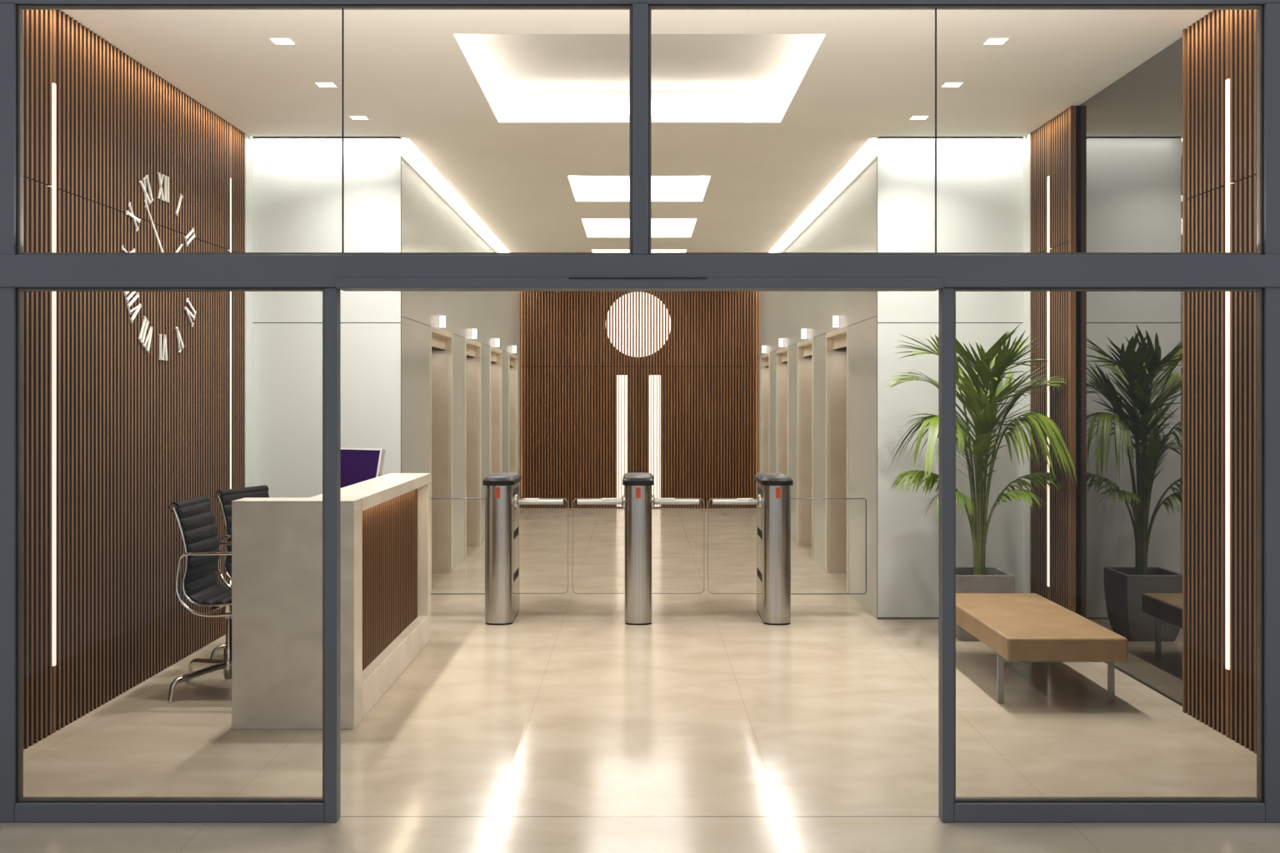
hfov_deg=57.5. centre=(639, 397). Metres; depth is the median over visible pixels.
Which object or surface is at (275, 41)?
diffuser
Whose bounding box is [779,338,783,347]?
wall light
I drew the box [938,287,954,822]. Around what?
member
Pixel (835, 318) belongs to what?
wall light
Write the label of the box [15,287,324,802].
window
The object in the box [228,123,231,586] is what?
wall light
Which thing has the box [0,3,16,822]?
member
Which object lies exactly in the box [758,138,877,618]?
wall
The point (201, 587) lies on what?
office chair
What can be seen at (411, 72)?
ceiling
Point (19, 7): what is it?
window
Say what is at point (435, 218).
wall
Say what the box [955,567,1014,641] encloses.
planter
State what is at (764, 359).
door
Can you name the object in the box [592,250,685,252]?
ceiling light
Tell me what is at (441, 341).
door
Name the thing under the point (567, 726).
floor
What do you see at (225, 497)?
office chair
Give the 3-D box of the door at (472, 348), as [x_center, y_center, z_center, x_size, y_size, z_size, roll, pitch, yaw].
[-1.811,0.490,11.685,0.308,2.120,1.080,0,0,0]
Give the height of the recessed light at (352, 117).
0.003 m
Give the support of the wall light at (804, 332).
attached to the wall at (842, 218)
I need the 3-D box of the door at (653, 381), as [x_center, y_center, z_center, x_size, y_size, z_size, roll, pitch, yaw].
[0.471,0.561,16.311,0.966,1.978,0.034,0,0,0]
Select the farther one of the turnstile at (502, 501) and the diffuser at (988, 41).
the turnstile at (502, 501)
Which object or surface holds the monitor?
on the reception desk
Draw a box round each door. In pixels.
[429,325,452,591]
[465,337,480,559]
[490,346,501,474]
[508,352,518,473]
[570,366,636,508]
[638,366,707,508]
[760,352,769,472]
[776,346,788,476]
[797,337,813,559]
[825,325,849,592]
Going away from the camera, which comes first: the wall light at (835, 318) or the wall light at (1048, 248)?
the wall light at (1048, 248)
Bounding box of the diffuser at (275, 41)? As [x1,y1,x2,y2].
[270,38,294,44]
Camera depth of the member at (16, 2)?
4.25 m
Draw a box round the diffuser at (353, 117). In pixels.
[350,115,368,119]
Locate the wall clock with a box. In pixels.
[121,172,196,360]
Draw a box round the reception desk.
[231,473,430,729]
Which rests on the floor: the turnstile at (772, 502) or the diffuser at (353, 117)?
the turnstile at (772, 502)
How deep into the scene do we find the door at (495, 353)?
14.05 m
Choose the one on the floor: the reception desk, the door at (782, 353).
the reception desk
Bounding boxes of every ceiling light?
[458,34,820,115]
[569,175,709,196]
[582,218,695,233]
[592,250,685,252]
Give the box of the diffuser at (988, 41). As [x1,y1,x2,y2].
[983,38,1008,44]
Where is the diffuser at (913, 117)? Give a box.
[910,115,928,119]
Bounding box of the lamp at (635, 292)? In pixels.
[607,291,670,357]
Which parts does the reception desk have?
panel, panel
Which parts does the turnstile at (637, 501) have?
arm, arm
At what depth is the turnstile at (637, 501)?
7.94 m
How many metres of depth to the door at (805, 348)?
12.18 m
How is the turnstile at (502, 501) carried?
on the floor
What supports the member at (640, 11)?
on the member at (16, 271)
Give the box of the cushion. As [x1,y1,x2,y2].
[955,593,1127,661]
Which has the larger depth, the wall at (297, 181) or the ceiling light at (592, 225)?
the ceiling light at (592, 225)
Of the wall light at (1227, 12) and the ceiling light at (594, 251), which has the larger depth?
the ceiling light at (594, 251)
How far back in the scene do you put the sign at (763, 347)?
15.31 m
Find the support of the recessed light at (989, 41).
in the ceiling
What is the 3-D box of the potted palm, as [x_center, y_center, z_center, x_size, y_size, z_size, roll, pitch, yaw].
[2.117,0.355,7.579,1.158,1.629,1.021,0,0,0]
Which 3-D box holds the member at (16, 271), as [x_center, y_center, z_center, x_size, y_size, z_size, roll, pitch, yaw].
[0.000,-0.460,4.287,6.600,0.118,0.099,0,0,0]
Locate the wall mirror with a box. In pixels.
[1078,36,1182,706]
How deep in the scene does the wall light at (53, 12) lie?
5.38 m
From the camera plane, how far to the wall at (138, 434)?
6.04 m
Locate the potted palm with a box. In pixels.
[884,325,1079,574]
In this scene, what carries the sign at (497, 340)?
attached to the wall at (435, 218)
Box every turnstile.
[430,472,568,625]
[572,472,704,625]
[707,472,866,625]
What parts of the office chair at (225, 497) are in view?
leg, rail, armrest, backrest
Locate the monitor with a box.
[340,447,385,488]
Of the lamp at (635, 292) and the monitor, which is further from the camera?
the lamp at (635, 292)
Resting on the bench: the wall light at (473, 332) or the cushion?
the cushion
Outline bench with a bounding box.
[955,593,1127,703]
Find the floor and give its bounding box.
[0,508,1279,852]
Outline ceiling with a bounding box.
[60,10,1212,252]
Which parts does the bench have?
leg, leg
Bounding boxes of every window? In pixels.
[15,4,632,254]
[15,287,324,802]
[648,4,1264,254]
[953,287,1264,802]
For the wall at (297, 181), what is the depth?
8.15 m
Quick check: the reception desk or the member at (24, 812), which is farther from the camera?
the reception desk
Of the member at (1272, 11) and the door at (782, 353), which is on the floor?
the member at (1272, 11)
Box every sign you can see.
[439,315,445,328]
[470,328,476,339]
[495,338,499,347]
[512,345,516,353]
[761,345,765,353]
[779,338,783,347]
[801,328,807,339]
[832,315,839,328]
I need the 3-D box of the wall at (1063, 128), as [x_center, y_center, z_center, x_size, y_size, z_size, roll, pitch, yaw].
[2.712,-0.250,7.692,0.072,3.600,0.915,0,0,0]
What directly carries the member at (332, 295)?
on the floor
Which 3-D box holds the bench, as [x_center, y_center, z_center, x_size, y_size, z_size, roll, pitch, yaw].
[2.111,1.367,6.405,0.592,0.365,1.330,0,0,0]
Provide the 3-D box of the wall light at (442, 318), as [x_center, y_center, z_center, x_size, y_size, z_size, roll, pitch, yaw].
[-1.639,-0.632,9.710,0.058,0.112,0.028,0,0,0]
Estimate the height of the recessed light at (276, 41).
0.003 m
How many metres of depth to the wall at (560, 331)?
16.32 m
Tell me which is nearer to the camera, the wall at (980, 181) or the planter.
the planter
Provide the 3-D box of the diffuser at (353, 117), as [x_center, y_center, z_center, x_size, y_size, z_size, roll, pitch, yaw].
[-1.810,-1.809,7.540,0.100,0.002,0.100,0,0,0]
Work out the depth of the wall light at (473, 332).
11.57 m
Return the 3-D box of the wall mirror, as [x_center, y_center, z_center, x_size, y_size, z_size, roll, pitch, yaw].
[2.733,-0.130,6.490,0.024,3.359,1.488,0,0,0]
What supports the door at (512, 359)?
in the wall at (435, 218)
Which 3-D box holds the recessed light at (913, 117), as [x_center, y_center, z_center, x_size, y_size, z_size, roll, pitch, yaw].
[1.810,-1.808,7.540,0.116,0.003,0.116,0,0,0]
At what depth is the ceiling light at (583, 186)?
10.93 m
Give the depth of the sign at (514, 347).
15.31 m
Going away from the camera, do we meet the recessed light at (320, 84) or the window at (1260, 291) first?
the window at (1260, 291)
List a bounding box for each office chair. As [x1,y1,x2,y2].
[167,495,231,704]
[209,485,269,666]
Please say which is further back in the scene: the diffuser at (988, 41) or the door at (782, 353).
the door at (782, 353)
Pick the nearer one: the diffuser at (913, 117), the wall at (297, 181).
the diffuser at (913, 117)
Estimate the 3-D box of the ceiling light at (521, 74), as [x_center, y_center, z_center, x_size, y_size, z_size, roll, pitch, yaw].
[0.003,-1.958,6.745,2.155,0.204,2.170,0,0,0]
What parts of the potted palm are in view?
stem, stem, stem, stem, stem, stem, stem, stem, stem, stem, stem, stem, stem, stem, stem, stem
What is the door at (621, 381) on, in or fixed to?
in the wall at (560, 331)
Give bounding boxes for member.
[0,0,1279,4]
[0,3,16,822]
[0,255,1279,287]
[15,802,324,822]
[324,287,340,822]
[335,277,943,291]
[632,3,648,254]
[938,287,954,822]
[954,802,1264,822]
[1263,3,1279,822]
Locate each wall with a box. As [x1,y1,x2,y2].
[23,10,252,750]
[252,136,401,497]
[400,138,519,570]
[520,291,758,508]
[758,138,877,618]
[876,136,1023,619]
[1023,105,1078,614]
[1182,10,1256,754]
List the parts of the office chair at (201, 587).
leg, backrest, rail, armrest, leg, seat, armrest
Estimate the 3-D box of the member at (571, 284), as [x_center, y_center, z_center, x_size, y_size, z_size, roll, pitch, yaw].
[0.002,-0.416,4.292,2.205,0.039,0.128,0,0,0]
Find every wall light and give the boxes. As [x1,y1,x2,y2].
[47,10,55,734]
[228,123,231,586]
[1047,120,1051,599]
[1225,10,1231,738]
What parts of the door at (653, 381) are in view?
light panel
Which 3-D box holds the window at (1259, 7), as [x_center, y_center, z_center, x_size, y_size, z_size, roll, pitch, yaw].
[1.157,-0.978,4.276,2.248,0.918,0.030,0,0,0]
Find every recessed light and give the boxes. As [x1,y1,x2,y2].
[267,37,297,44]
[313,81,338,87]
[347,115,369,119]
[908,115,930,119]
[940,81,964,87]
[980,37,1010,44]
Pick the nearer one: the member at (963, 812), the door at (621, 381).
the member at (963, 812)
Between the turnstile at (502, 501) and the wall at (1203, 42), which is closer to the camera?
the wall at (1203, 42)
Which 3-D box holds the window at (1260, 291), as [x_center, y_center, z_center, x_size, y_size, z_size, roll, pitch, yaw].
[1.714,0.540,4.276,1.135,1.881,0.030,0,0,0]
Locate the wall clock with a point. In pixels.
(166, 198)
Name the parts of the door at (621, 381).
light panel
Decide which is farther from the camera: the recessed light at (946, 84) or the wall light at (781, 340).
the wall light at (781, 340)
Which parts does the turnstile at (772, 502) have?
arm, fixed panel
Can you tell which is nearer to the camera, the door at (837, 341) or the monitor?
the monitor

